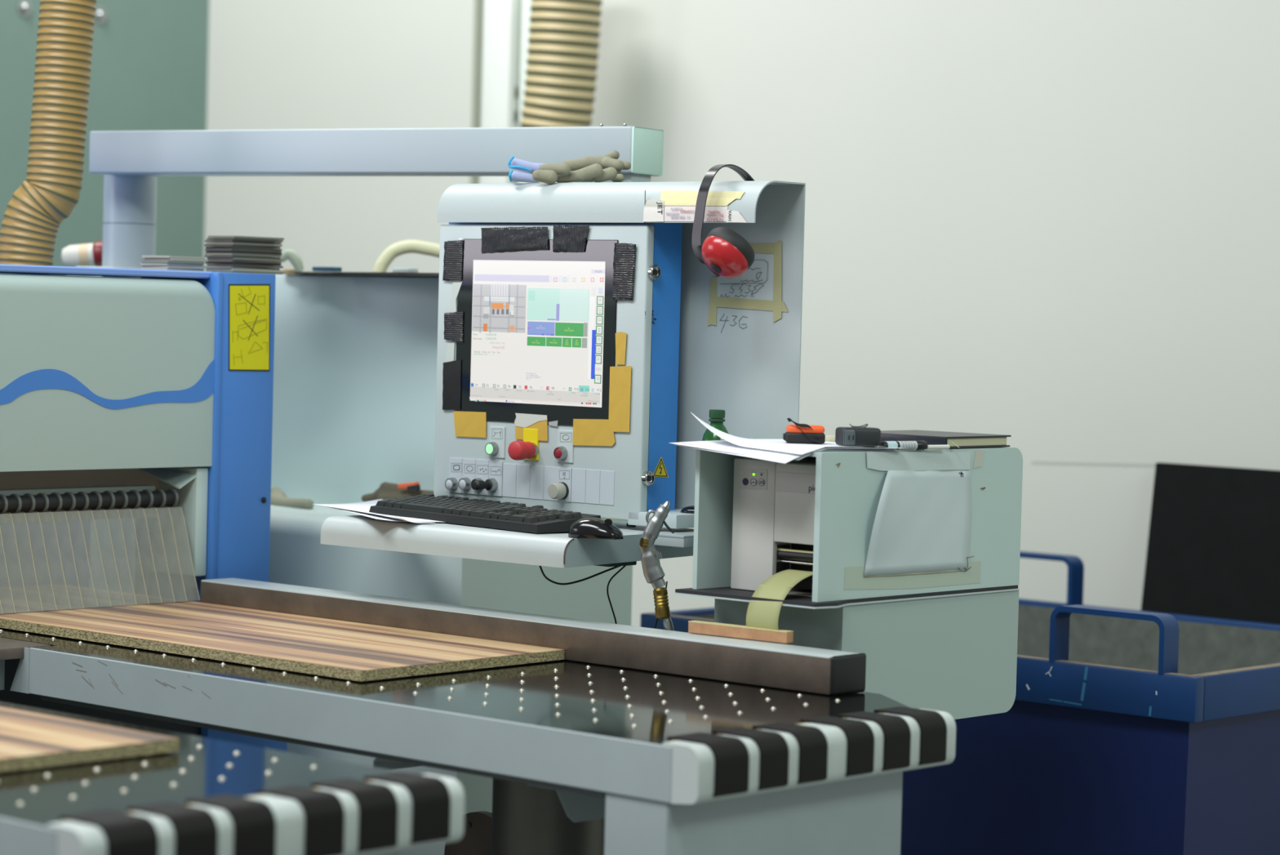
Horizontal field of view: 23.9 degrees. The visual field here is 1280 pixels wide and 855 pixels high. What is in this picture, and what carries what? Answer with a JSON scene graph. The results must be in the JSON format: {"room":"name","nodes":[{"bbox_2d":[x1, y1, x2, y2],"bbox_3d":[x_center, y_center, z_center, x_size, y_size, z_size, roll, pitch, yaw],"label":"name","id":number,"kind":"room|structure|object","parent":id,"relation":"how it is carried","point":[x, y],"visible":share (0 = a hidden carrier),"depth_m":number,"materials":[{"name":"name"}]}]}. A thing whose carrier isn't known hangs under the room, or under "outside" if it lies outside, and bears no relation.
{"room":"woodworking shop","nodes":[
{"label":"woodworking shop","id":0,"kind":"room"},
{"bbox_2d":[0,0,208,275],"bbox_3d":[-3.195,-1.452,8.318,0.100,5.200,5.100,3,3,42],"label":"wall","id":1,"kind":"structure","parent":0,"point":[149,58],"depth_m":9.94,"materials":[{"name":"green paint"}]},
{"bbox_2d":[17,0,32,17],"bbox_3d":[-1.952,-1.334,9.615,0.021,0.056,0.056,3,3,42],"label":"bolt","id":2,"kind":"object","parent":1,"relation":"attached to","point":[24,7],"visible":1,"depth_m":9.61,"materials":[{"name":"grey metal"}]},
{"bbox_2d":[93,6,107,23],"bbox_3d":[-1.752,-1.341,9.836,0.021,0.056,0.056,3,3,42],"label":"bolt","id":3,"kind":"object","parent":1,"relation":"attached to","point":[100,14],"visible":0.91,"depth_m":9.83,"materials":[{"name":"grey metal"}]},
{"bbox_2d":[520,0,602,127],"bbox_3d":[-0.227,-1.028,8.703,0.255,0.608,0.208,3,3,42],"label":"hose","id":4,"kind":"object","parent":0,"point":[563,41],"visible":0.69,"depth_m":8.62,"materials":[{"name":"beige plastic"}]},
{"bbox_2d":[204,0,1279,626],"bbox_3d":[2.607,-1.234,6.621,11.100,5.200,0.150,3,3,42],"label":"wall","id":5,"kind":"structure","parent":0,"point":[1052,226],"depth_m":8.10,"materials":[{"name":"white paint"}]},
{"bbox_2d":[470,0,482,183],"bbox_3d":[-0.499,-1.117,9.258,0.025,2.200,0.026,3,3,42],"label":"pipe","id":6,"kind":"object","parent":5,"relation":"attached to","point":[477,19],"visible":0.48,"depth_m":9.25,"materials":[{"name":"grey metal"}]},
{"bbox_2d":[480,0,522,183],"bbox_3d":[-0.406,-1.111,9.181,0.116,2.200,0.090,3,3,42],"label":"pipe","id":7,"kind":"object","parent":5,"relation":"attached to","point":[502,36],"visible":0.16,"depth_m":9.14,"materials":[{"name":"white plastic"}]},
{"bbox_2d":[512,85,517,182],"bbox_3d":[-0.391,-0.707,9.152,0.026,0.732,0.026,1,2,-3],"label":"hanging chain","id":8,"kind":"object","parent":7,"relation":"hanging from","point":[516,87],"visible":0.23,"depth_m":9.13,"materials":[{"name":"grey"}]},
{"bbox_2d":[517,0,532,182],"bbox_3d":[-0.331,-1.107,9.127,0.039,2.200,0.050,3,3,42],"label":"conduit","id":9,"kind":"object","parent":5,"relation":"attached to","point":[526,11],"visible":0.07,"depth_m":9.11,"materials":[{"name":"grey metal"}]},
{"bbox_2d":[1031,460,1155,466],"bbox_3d":[1.173,0.094,7.833,0.381,0.022,0.001,3,3,42],"label":"trim","id":10,"kind":"structure","parent":5,"relation":"attached to","point":[1040,462],"depth_m":7.83,"materials":[{"name":"grey"}]},
{"bbox_3d":[-0.680,1.462,3.194,11.150,0.100,9.800,3,3,42],"label":"floor","id":11,"kind":"structure","parent":0,"visible":0},
{"bbox_2d":[0,263,287,751],"bbox_3d":[-1.796,0.479,5.766,1.465,1.610,2.344,3,3,42],"label":"saw","id":12,"kind":"object","parent":11,"relation":"on","point":[148,398],"visible":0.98,"depth_m":6.12,"materials":[{"name":"grey"}]},
{"bbox_2d":[0,0,97,275],"bbox_3d":[-1.262,-0.654,6.446,0.207,0.666,0.129,1,2,-16],"label":"hose","id":13,"kind":"object","parent":12,"relation":"on","point":[35,211],"visible":0.95,"depth_m":6.40,"materials":[{"name":"brown plastic"}]},
{"bbox_2d":[61,240,102,266],"bbox_3d":[-1.317,-0.412,7.200,0.121,0.067,0.061,2,2,0],"label":"cup","id":14,"kind":"object","parent":12,"relation":"on","point":[88,254],"visible":0.77,"depth_m":7.18,"materials":[{"name":"white plastic"}]},
{"bbox_2d":[0,273,214,471],"bbox_3d":[-1.702,-0.107,5.520,0.320,0.381,2.119,3,3,42],"label":"hood","id":15,"kind":"object","parent":12,"relation":"attached to","point":[104,373],"depth_m":6.00,"materials":[{"name":"grey metal"}]},
{"bbox_2d":[140,267,204,271],"bbox_3d":[-0.974,-0.329,6.294,0.089,0.005,0.097,3,3,42],"label":"card","id":16,"kind":"object","parent":12,"relation":"on","point":[162,268],"visible":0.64,"depth_m":6.26,"materials":[{"name":"beige"}]},
{"bbox_2d":[142,265,205,269],"bbox_3d":[-0.971,-0.334,6.294,0.091,0.004,0.099,3,3,42],"label":"card","id":17,"kind":"object","parent":16,"relation":"on","point":[143,266],"visible":0.93,"depth_m":6.26,"materials":[{"name":"beige"}]},
{"bbox_2d":[140,262,204,266],"bbox_3d":[-0.974,-0.339,6.293,0.088,0.005,0.097,3,3,42],"label":"card","id":18,"kind":"object","parent":17,"relation":"on","point":[141,263],"visible":0.93,"depth_m":6.26,"materials":[{"name":"beige"}]},
{"bbox_2d":[141,259,204,263],"bbox_3d":[-0.972,-0.344,6.287,0.088,0.005,0.097,3,3,42],"label":"card","id":19,"kind":"object","parent":18,"relation":"on","point":[142,260],"visible":0.93,"depth_m":6.26,"materials":[{"name":"grey"}]},
{"bbox_2d":[144,257,208,262],"bbox_3d":[-0.966,-0.349,6.296,0.089,0.005,0.098,3,3,42],"label":"card","id":20,"kind":"object","parent":19,"relation":"on","point":[149,259],"visible":0.93,"depth_m":6.26,"materials":[{"name":"beige"}]},
{"bbox_2d":[142,255,205,258],"bbox_3d":[-0.971,-0.354,6.295,0.091,0.004,0.099,3,3,42],"label":"card","id":21,"kind":"object","parent":20,"relation":"on","point":[147,256],"visible":0.93,"depth_m":6.26,"materials":[{"name":"beige"}]},
{"bbox_2d":[205,270,282,274],"bbox_3d":[-0.842,-0.330,6.432,0.089,0.004,0.137,3,3,42],"label":"card","id":22,"kind":"object","parent":12,"relation":"on","point":[220,271],"visible":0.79,"depth_m":6.39,"materials":[{"name":"grey"}]},
{"bbox_2d":[206,267,282,272],"bbox_3d":[-0.842,-0.334,6.431,0.089,0.004,0.137,3,3,42],"label":"card","id":23,"kind":"object","parent":22,"relation":"on","point":[207,268],"visible":0.93,"depth_m":6.39,"materials":[{"name":"beige"}]},
{"bbox_2d":[204,266,279,270],"bbox_3d":[-0.847,-0.339,6.432,0.089,0.004,0.136,3,3,42],"label":"card","id":24,"kind":"object","parent":23,"relation":"on","point":[210,267],"visible":0.79,"depth_m":6.39,"materials":[{"name":"grey"}]},
{"bbox_2d":[206,263,283,267],"bbox_3d":[-0.841,-0.343,6.433,0.092,0.004,0.138,3,3,42],"label":"card","id":25,"kind":"object","parent":24,"relation":"on","point":[207,264],"visible":1,"depth_m":6.40,"materials":[{"name":"grey"}]},
{"bbox_2d":[205,261,281,266],"bbox_3d":[-0.845,-0.348,6.436,0.090,0.004,0.137,3,3,42],"label":"card","id":26,"kind":"object","parent":25,"relation":"on","point":[208,262],"visible":0.86,"depth_m":6.40,"materials":[{"name":"grey"}]},
{"bbox_2d":[208,259,281,263],"bbox_3d":[-0.844,-0.353,6.429,0.091,0.004,0.138,3,3,42],"label":"card","id":27,"kind":"object","parent":26,"relation":"on","point":[210,260],"visible":0.86,"depth_m":6.39,"materials":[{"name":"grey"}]},
{"bbox_2d":[207,257,283,261],"bbox_3d":[-0.840,-0.357,6.430,0.089,0.004,0.136,3,3,42],"label":"card","id":28,"kind":"object","parent":27,"relation":"on","point":[208,258],"visible":0.93,"depth_m":6.39,"materials":[{"name":"grey"}]},
{"bbox_2d":[204,255,280,259],"bbox_3d":[-0.845,-0.362,6.428,0.092,0.004,0.138,3,3,42],"label":"card","id":29,"kind":"object","parent":28,"relation":"on","point":[232,256],"visible":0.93,"depth_m":6.39,"materials":[{"name":"grey"}]},
{"bbox_2d":[204,253,281,257],"bbox_3d":[-0.844,-0.366,6.430,0.089,0.004,0.137,3,3,42],"label":"card","id":30,"kind":"object","parent":29,"relation":"on","point":[209,254],"visible":0.93,"depth_m":6.39,"materials":[{"name":"grey"}]},
{"bbox_2d":[205,250,281,255],"bbox_3d":[-0.843,-0.371,6.431,0.090,0.004,0.137,3,3,42],"label":"card","id":31,"kind":"object","parent":30,"relation":"on","point":[206,251],"visible":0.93,"depth_m":6.39,"materials":[{"name":"grey cardboard"}]},
{"bbox_2d":[204,248,281,253],"bbox_3d":[-0.843,-0.376,6.426,0.091,0.004,0.138,3,3,42],"label":"card","id":32,"kind":"object","parent":31,"relation":"on","point":[233,250],"visible":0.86,"depth_m":6.39,"materials":[{"name":"grey"}]},
{"bbox_2d":[205,246,281,250],"bbox_3d":[-0.843,-0.380,6.431,0.089,0.004,0.136,3,3,42],"label":"card","id":33,"kind":"object","parent":32,"relation":"on","point":[208,247],"visible":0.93,"depth_m":6.39,"materials":[{"name":"grey cardboard"}]},
{"bbox_2d":[204,244,280,248],"bbox_3d":[-0.845,-0.385,6.428,0.090,0.004,0.137,3,3,42],"label":"card","id":34,"kind":"object","parent":33,"relation":"on","point":[206,245],"visible":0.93,"depth_m":6.39,"materials":[{"name":"grey"}]},
{"bbox_2d":[206,242,282,246],"bbox_3d":[-0.841,-0.389,6.428,0.089,0.004,0.136,3,3,42],"label":"card","id":35,"kind":"object","parent":34,"relation":"on","point":[226,243],"visible":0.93,"depth_m":6.39,"materials":[{"name":"grey cardboard"}]},
{"bbox_2d":[204,240,281,244],"bbox_3d":[-0.844,-0.394,6.430,0.089,0.004,0.136,3,3,42],"label":"card","id":36,"kind":"object","parent":35,"relation":"on","point":[208,241],"visible":0.93,"depth_m":6.39,"materials":[{"name":"grey"}]},
{"bbox_2d":[206,238,283,242],"bbox_3d":[-0.840,-0.398,6.429,0.090,0.004,0.137,3,3,42],"label":"card","id":37,"kind":"object","parent":36,"relation":"on","point":[236,239],"visible":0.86,"depth_m":6.39,"materials":[{"name":"grey"}]},
{"bbox_2d":[208,235,284,239],"bbox_3d":[-0.838,-0.403,6.431,0.089,0.004,0.137,3,3,42],"label":"card","id":38,"kind":"object","parent":37,"relation":"on","point":[214,237],"visible":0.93,"depth_m":6.40,"materials":[{"name":"grey"}]},
{"bbox_2d":[0,701,464,854],"bbox_3d":[-1.041,0.895,4.322,1.594,0.928,0.631,3,3,42],"label":"table","id":39,"kind":"object","parent":11,"relation":"on","point":[208,796],"visible":0.9,"depth_m":3.86,"materials":[{"name":"grey paint"}]},
{"bbox_2d":[0,706,178,772],"bbox_3d":[-1.284,0.420,4.324,1.128,0.018,0.690,3,3,42],"label":"board","id":40,"kind":"object","parent":39,"relation":"on","point":[28,740],"visible":1,"depth_m":4.17,"materials":[{"name":"brown wood"}]},
{"bbox_2d":[83,274,632,854],"bbox_3d":[-0.840,0.436,7.075,1.729,1.586,0.530,3,3,42],"label":"cabinet","id":41,"kind":"object","parent":11,"relation":"on","point":[355,357],"visible":0.06,"depth_m":6.83,"materials":[{"name":"white metal"}]},
{"bbox_2d":[271,486,314,509],"bbox_3d":[-0.804,0.167,6.929,0.047,0.054,0.214,0,3,-38],"label":"glove","id":42,"kind":"object","parent":41,"relation":"on","point":[278,498],"visible":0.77,"depth_m":6.90,"materials":[{"name":"beige fabric"}]},
{"bbox_2d":[282,271,439,277],"bbox_3d":[-0.513,-0.343,6.823,0.920,0.006,0.410,3,3,42],"label":"sheet","id":43,"kind":"object","parent":41,"relation":"on","point":[333,273],"visible":0.41,"depth_m":6.73,"materials":[{"name":"grey metal"}]},
{"bbox_2d":[283,269,300,274],"bbox_3d":[-0.806,-0.361,7.004,0.030,0.012,0.030,3,3,42],"label":"scrap","id":44,"kind":"object","parent":43,"relation":"on","point":[285,271],"visible":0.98,"depth_m":6.99,"materials":[{"name":"brown"}]},
{"bbox_2d":[280,248,303,272],"bbox_3d":[-0.801,-0.383,6.950,0.057,0.053,0.026,2,2,2],"label":"hose","id":45,"kind":"object","parent":43,"relation":"on","point":[294,258],"visible":0.96,"depth_m":6.94,"materials":[{"name":"grey plastic"}]},
{"bbox_2d":[311,266,342,271],"bbox_3d":[-0.705,-0.356,6.804,0.070,0.010,0.030,3,3,42],"label":"scrap","id":46,"kind":"object","parent":43,"relation":"on","point":[313,268],"visible":1,"depth_m":6.79,"materials":[{"name":"blue"}]},
{"bbox_2d":[392,267,417,272],"bbox_3d":[-0.528,-0.353,6.804,0.055,0.012,0.030,3,3,42],"label":"scrap","id":47,"kind":"object","parent":43,"relation":"on","point":[394,269],"visible":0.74,"depth_m":6.79,"materials":[{"name":"white"}]},
{"bbox_2d":[373,240,439,271],"bbox_3d":[-0.522,-0.395,7.050,0.202,0.084,0.033,1,2,-1],"label":"flexible hose","id":48,"kind":"object","parent":43,"relation":"on","point":[390,253],"visible":0.7,"depth_m":7.04,"materials":[{"name":"beige plastic"}]},
{"bbox_2d":[360,481,433,501],"bbox_3d":[-0.529,0.149,6.720,0.230,0.049,0.047,3,3,42],"label":"glove","id":49,"kind":"object","parent":41,"relation":"on","point":[386,491],"visible":0.55,"depth_m":6.73,"materials":[{"name":"brown fabric"}]},
{"bbox_2d":[397,481,420,491],"bbox_3d":[-0.510,0.130,6.673,0.071,0.021,0.027,3,3,42],"label":"utility knife","id":50,"kind":"object","parent":49,"relation":"on","point":[415,486],"visible":1,"depth_m":6.66,"materials":[{"name":"orange plastic"}]},
{"bbox_2d":[0,627,955,854],"bbox_3d":[-0.395,0.873,5.306,1.954,0.926,0.760,3,3,42],"label":"table","id":51,"kind":"object","parent":11,"relation":"on","point":[681,764],"depth_m":4.75,"materials":[{"name":"grey paint"}]},
{"bbox_2d":[0,583,564,680],"bbox_3d":[-0.850,0.378,5.736,1.500,0.018,0.514,3,3,42],"label":"board","id":52,"kind":"object","parent":51,"relation":"on","point":[325,646],"visible":1,"depth_m":5.54,"materials":[{"name":"brown wood"}]},
{"bbox_2d":[373,757,421,769],"bbox_3d":[-0.223,0.550,5.148,0.033,0.023,0.582,4,3,44],"label":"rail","id":53,"kind":"object","parent":51,"relation":"attached to","point":[377,762],"visible":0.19,"depth_m":4.97,"materials":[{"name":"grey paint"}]},
{"bbox_2d":[444,810,492,854],"bbox_3d":[-0.275,0.756,5.286,0.170,0.170,0.037,3,3,42],"label":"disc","id":54,"kind":"object","parent":51,"relation":"attached to","point":[476,839],"visible":0.71,"depth_m":5.29,"materials":[{"name":"brown"}]},
{"bbox_2d":[200,577,866,695],"bbox_3d":[-0.255,0.376,5.606,1.636,0.066,0.092,3,3,42],"label":"fence","id":55,"kind":"object","parent":51,"relation":"on","point":[760,663],"visible":0.91,"depth_m":5.40,"materials":[{"name":"metal"}]},
{"bbox_2d":[639,500,674,631],"bbox_3d":[0.038,0.290,5.421,0.084,0.317,0.035,1,2,-4],"label":"gun","id":56,"kind":"object","parent":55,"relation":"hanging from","point":[653,572],"visible":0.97,"depth_m":5.41,"materials":[{"name":"silver metal"}]},
{"bbox_2d":[688,620,793,643],"bbox_3d":[0.175,0.356,5.278,0.216,0.020,0.020,3,3,39],"label":"wood offcut","id":57,"kind":"object","parent":55,"relation":"on","point":[784,636],"visible":1,"depth_m":5.27,"materials":[{"name":"brown wood"}]},
{"bbox_2d":[490,777,604,854],"bbox_3d":[-0.159,0.943,5.011,0.188,0.827,0.188,3,3,42],"label":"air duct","id":58,"kind":"object","parent":11,"relation":"on","point":[526,820],"visible":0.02,"depth_m":4.92,"materials":[{"name":"grey metal"}]},
{"bbox_2d":[714,590,1018,719],"bbox_3d":[0.408,0.825,5.574,0.294,1.050,0.531,3,3,42],"label":"base cabinet","id":59,"kind":"object","parent":11,"relation":"on","point":[956,655],"visible":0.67,"depth_m":5.45,"materials":[{"name":"grey metal"}]},
{"bbox_2d":[674,568,1019,630],"bbox_3d":[0.391,0.305,5.507,0.324,0.115,0.633,3,3,42],"label":"base plate","id":60,"kind":"object","parent":59,"relation":"on","point":[728,593],"depth_m":5.28,"materials":[{"name":"grey metal"}]},
{"bbox_2d":[730,456,816,596],"bbox_3d":[0.369,0.175,5.462,0.231,0.234,0.364,3,3,42],"label":"printer","id":61,"kind":"object","parent":60,"relation":"on","point":[773,521],"visible":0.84,"depth_m":5.35,"materials":[{"name":"white plastic"}]},
{"bbox_2d":[692,446,1022,601],"bbox_3d":[0.411,0.163,5.511,0.304,0.258,0.602,3,3,42],"label":"housing","id":62,"kind":"object","parent":60,"relation":"on","point":[896,522],"visible":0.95,"depth_m":5.40,"materials":[{"name":"grey metal"}]},
{"bbox_2d":[320,180,805,568],"bbox_3d":[-0.106,-0.110,5.771,0.827,0.719,0.579,3,3,40],"label":"control console","id":63,"kind":"object","parent":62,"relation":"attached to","point":[582,330],"visible":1,"depth_m":5.74,"materials":[{"name":"grey metal"}]},
{"bbox_2d":[75,124,663,278],"bbox_3d":[-0.623,-0.328,6.491,1.504,0.628,0.195,3,3,30],"label":"support arm","id":64,"kind":"object","parent":63,"relation":"attached to","point":[130,162],"visible":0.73,"depth_m":6.42,"materials":[{"name":"grey metal"}]},
{"bbox_2d":[312,498,435,523],"bbox_3d":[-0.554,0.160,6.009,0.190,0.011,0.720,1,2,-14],"label":"paper sheet","id":65,"kind":"object","parent":63,"relation":"on","point":[323,504],"visible":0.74,"depth_m":5.95,"materials":[{"name":"white paper"}]},
{"bbox_2d":[322,501,441,521],"bbox_3d":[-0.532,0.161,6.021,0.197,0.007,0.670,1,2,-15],"label":"paper sheet","id":66,"kind":"object","parent":65,"relation":"on","point":[366,507],"visible":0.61,"depth_m":5.86,"materials":[{"name":"white paper"}]},
{"bbox_2d":[471,477,482,490],"bbox_3d":[-0.319,0.112,5.928,0.026,0.026,0.014,3,3,40],"label":"switch","id":67,"kind":"object","parent":63,"relation":"attached to","point":[473,479],"depth_m":5.93,"materials":[{"name":"black plastic"}]},
{"bbox_2d":[368,493,600,533],"bbox_3d":[-0.301,0.162,5.773,0.155,0.037,0.529,0,3,-41],"label":"keyboard","id":68,"kind":"object","parent":63,"relation":"on","point":[513,516],"visible":1,"depth_m":5.71,"materials":[{"name":"black plastic"}]},
{"bbox_2d":[473,477,497,491],"bbox_3d":[-0.302,0.112,5.894,0.029,0.027,0.045,3,3,42],"label":"switch","id":69,"kind":"object","parent":63,"relation":"attached to","point":[480,484],"depth_m":5.90,"materials":[{"name":"black plastic"}]},
{"bbox_2d":[320,515,693,568],"bbox_3d":[-0.190,0.208,5.848,0.627,0.053,0.577,3,3,40],"label":"keyboard tray","id":70,"kind":"object","parent":63,"relation":"on","point":[557,549],"depth_m":5.60,"materials":[{"name":"grey metal"}]},
{"bbox_2d":[508,163,624,184],"bbox_3d":[-0.145,-0.494,5.894,0.224,0.044,0.119,2,2,3],"label":"glove","id":71,"kind":"object","parent":63,"relation":"on","point":[595,172],"visible":0.98,"depth_m":5.88,"materials":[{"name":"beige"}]},
{"bbox_2d":[507,150,631,175],"bbox_3d":[-0.135,-0.520,5.927,0.246,0.059,0.134,1,2,-11],"label":"glove","id":72,"kind":"object","parent":63,"relation":"on","point":[610,159],"visible":0.84,"depth_m":5.94,"materials":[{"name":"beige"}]},
{"bbox_2d":[538,565,620,584],"bbox_3d":[-0.095,0.268,5.667,0.214,0.053,0.012,0,2,-28],"label":"cable","id":73,"kind":"object","parent":63,"relation":"hanging from","point":[540,567],"visible":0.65,"depth_m":5.66,"materials":[{"name":"black plastic"}]},
{"bbox_2d":[568,517,622,539],"bbox_3d":[-0.080,0.181,5.466,0.108,0.036,0.060,2,2,23],"label":"computer mouse","id":74,"kind":"object","parent":63,"relation":"on","point":[585,527],"visible":1,"depth_m":5.44,"materials":[{"name":"black plastic"}]},
{"bbox_2d":[606,565,625,623],"bbox_3d":[-0.040,0.317,5.703,0.029,0.145,0.066,3,3,33],"label":"cable","id":75,"kind":"object","parent":63,"relation":"hanging from","point":[623,566],"visible":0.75,"depth_m":5.68,"materials":[{"name":"black plastic"}]},
{"bbox_2d":[654,581,667,628],"bbox_3d":[0.038,0.330,5.481,0.007,0.108,0.046,0,2,-27],"label":"cable","id":76,"kind":"object","parent":63,"relation":"hanging from","point":[666,581],"visible":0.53,"depth_m":5.50,"materials":[{"name":"black plastic"}]},
{"bbox_2d":[627,508,694,528],"bbox_3d":[0.093,0.171,5.739,0.118,0.026,0.220,3,3,40],"label":"shelf","id":77,"kind":"object","parent":63,"relation":"attached to","point":[675,518],"depth_m":5.66,"materials":[{"name":"white metal"}]},
{"bbox_2d":[680,505,694,513],"bbox_3d":[0.120,0.153,5.686,0.090,0.014,0.056,2,2,11],"label":"computer mouse","id":78,"kind":"object","parent":63,"relation":"on","point":[691,508],"visible":0.32,"depth_m":5.67,"materials":[{"name":"black plastic"}]},
{"bbox_2d":[691,164,755,278],"bbox_3d":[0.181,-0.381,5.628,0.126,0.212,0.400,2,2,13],"label":"ear muffs","id":79,"kind":"object","parent":63,"relation":"hanging from","point":[724,251],"visible":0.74,"depth_m":5.46,"materials":[{"name":"black"}]},
{"bbox_2d":[701,235,748,278],"bbox_3d":[0.153,-0.308,5.475,0.094,0.076,0.080,3,3,42],"label":"ear cup","id":80,"kind":"object","parent":79,"relation":"on","point":[726,256],"depth_m":5.44,"materials":[{"name":"red plastic"}]},
{"bbox_2d":[706,226,755,269],"bbox_3d":[0.163,-0.323,5.482,0.097,0.081,0.086,3,3,42],"label":"cushion","id":81,"kind":"object","parent":79,"relation":"on","point":[726,249],"depth_m":5.44,"materials":[{"name":"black plastic"}]},
{"bbox_2d":[702,408,728,440],"bbox_3d":[0.141,0.065,5.603,0.062,0.197,0.062,3,3,42],"label":"bottle","id":82,"kind":"object","parent":62,"relation":"on","point":[716,416],"visible":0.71,"depth_m":5.59,"materials":[{"name":"green plastic"}]},
{"bbox_2d":[676,444,894,463],"bbox_3d":[0.258,0.044,5.356,0.283,0.021,0.277,0,3,-40],"label":"paper sheet","id":83,"kind":"object","parent":62,"relation":"on","point":[784,460],"visible":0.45,"depth_m":5.22,"materials":[{"name":"white paper"}]},
{"bbox_2d":[668,442,895,457],"bbox_3d":[0.251,0.041,5.357,0.279,0.021,0.290,0,3,-41],"label":"paper sheet","id":84,"kind":"object","parent":83,"relation":"on","point":[737,449],"visible":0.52,"depth_m":5.27,"materials":[{"name":"white paper"}]},
{"bbox_2d":[691,413,882,454],"bbox_3d":[0.269,0.009,5.364,0.231,0.062,0.280,-1,3,-43],"label":"paper sheet","id":85,"kind":"object","parent":84,"relation":"on","point":[771,444],"visible":0.8,"depth_m":5.32,"materials":[{"name":"white paper"}]},
{"bbox_2d":[782,417,825,443],"bbox_3d":[0.291,0.005,5.357,0.074,0.044,0.048,2,2,0],"label":"pouch","id":86,"kind":"object","parent":85,"relation":"on","point":[797,433],"visible":1,"depth_m":5.34,"materials":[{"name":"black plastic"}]},
{"bbox_2d":[835,423,880,446],"bbox_3d":[0.383,0.013,5.300,0.074,0.039,0.043,1,2,-18],"label":"tape measure","id":87,"kind":"object","parent":85,"relation":"on","point":[861,435],"visible":1,"depth_m":5.28,"materials":[{"name":"plastic"}]},
{"bbox_2d":[679,440,903,460],"bbox_3d":[0.271,0.040,5.358,0.279,0.021,0.294,0,3,-41],"label":"paper sheet","id":88,"kind":"object","parent":84,"relation":"on","point":[714,442],"visible":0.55,"depth_m":5.34,"materials":[{"name":"white paper"}]},
{"bbox_2d":[688,445,898,462],"bbox_3d":[0.261,0.043,5.362,0.279,0.021,0.285,0,3,-41],"label":"paper sheet","id":89,"kind":"object","parent":83,"relation":"on","point":[688,446],"visible":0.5,"depth_m":5.29,"materials":[{"name":"white paper"}]},
{"bbox_2d":[825,435,835,441],"bbox_3d":[0.344,0.023,5.500,0.042,0.017,0.020,2,2,0],"label":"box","id":90,"kind":"object","parent":62,"relation":"on","point":[828,437],"visible":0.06,"depth_m":5.49,"materials":[{"name":"beige"}]},
{"bbox_2d":[879,440,927,449],"bbox_3d":[0.467,0.032,5.365,0.108,0.017,0.017,0,3,-40],"label":"marker pen","id":91,"kind":"object","parent":62,"relation":"on","point":[907,445],"visible":1,"depth_m":5.36,"materials":[{"name":"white plastic"}]},
{"bbox_2d":[925,444,950,449],"bbox_3d":[0.533,0.035,5.420,0.060,0.008,0.008,-1,3,-43],"label":"tube","id":92,"kind":"object","parent":62,"relation":"on","point":[929,446],"visible":1,"depth_m":5.42,"materials":[{"name":"white plastic"}]},
{"bbox_2d":[880,429,1011,448],"bbox_3d":[0.544,0.022,5.602,0.235,0.022,0.217,3,3,42],"label":"notebook","id":93,"kind":"object","parent":62,"relation":"on","point":[954,439],"visible":0.73,"depth_m":5.54,"materials":[{"name":"black paper"}]},
{"bbox_2d":[640,551,1279,854],"bbox_3d":[0.922,0.825,6.974,1.499,0.970,1.122,3,3,42],"label":"container","id":94,"kind":"object","parent":11,"relation":"on","point":[1124,731],"visible":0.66,"depth_m":6.29,"materials":[{"name":"blue metal"}]},
{"bbox_2d":[1140,462,1279,624],"bbox_3d":[1.657,0.715,7.280,1.110,1.202,0.154,3,3,42],"label":"panel","id":95,"kind":"object","parent":11,"relation":"on","point":[1213,548],"visible":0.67,"depth_m":7.53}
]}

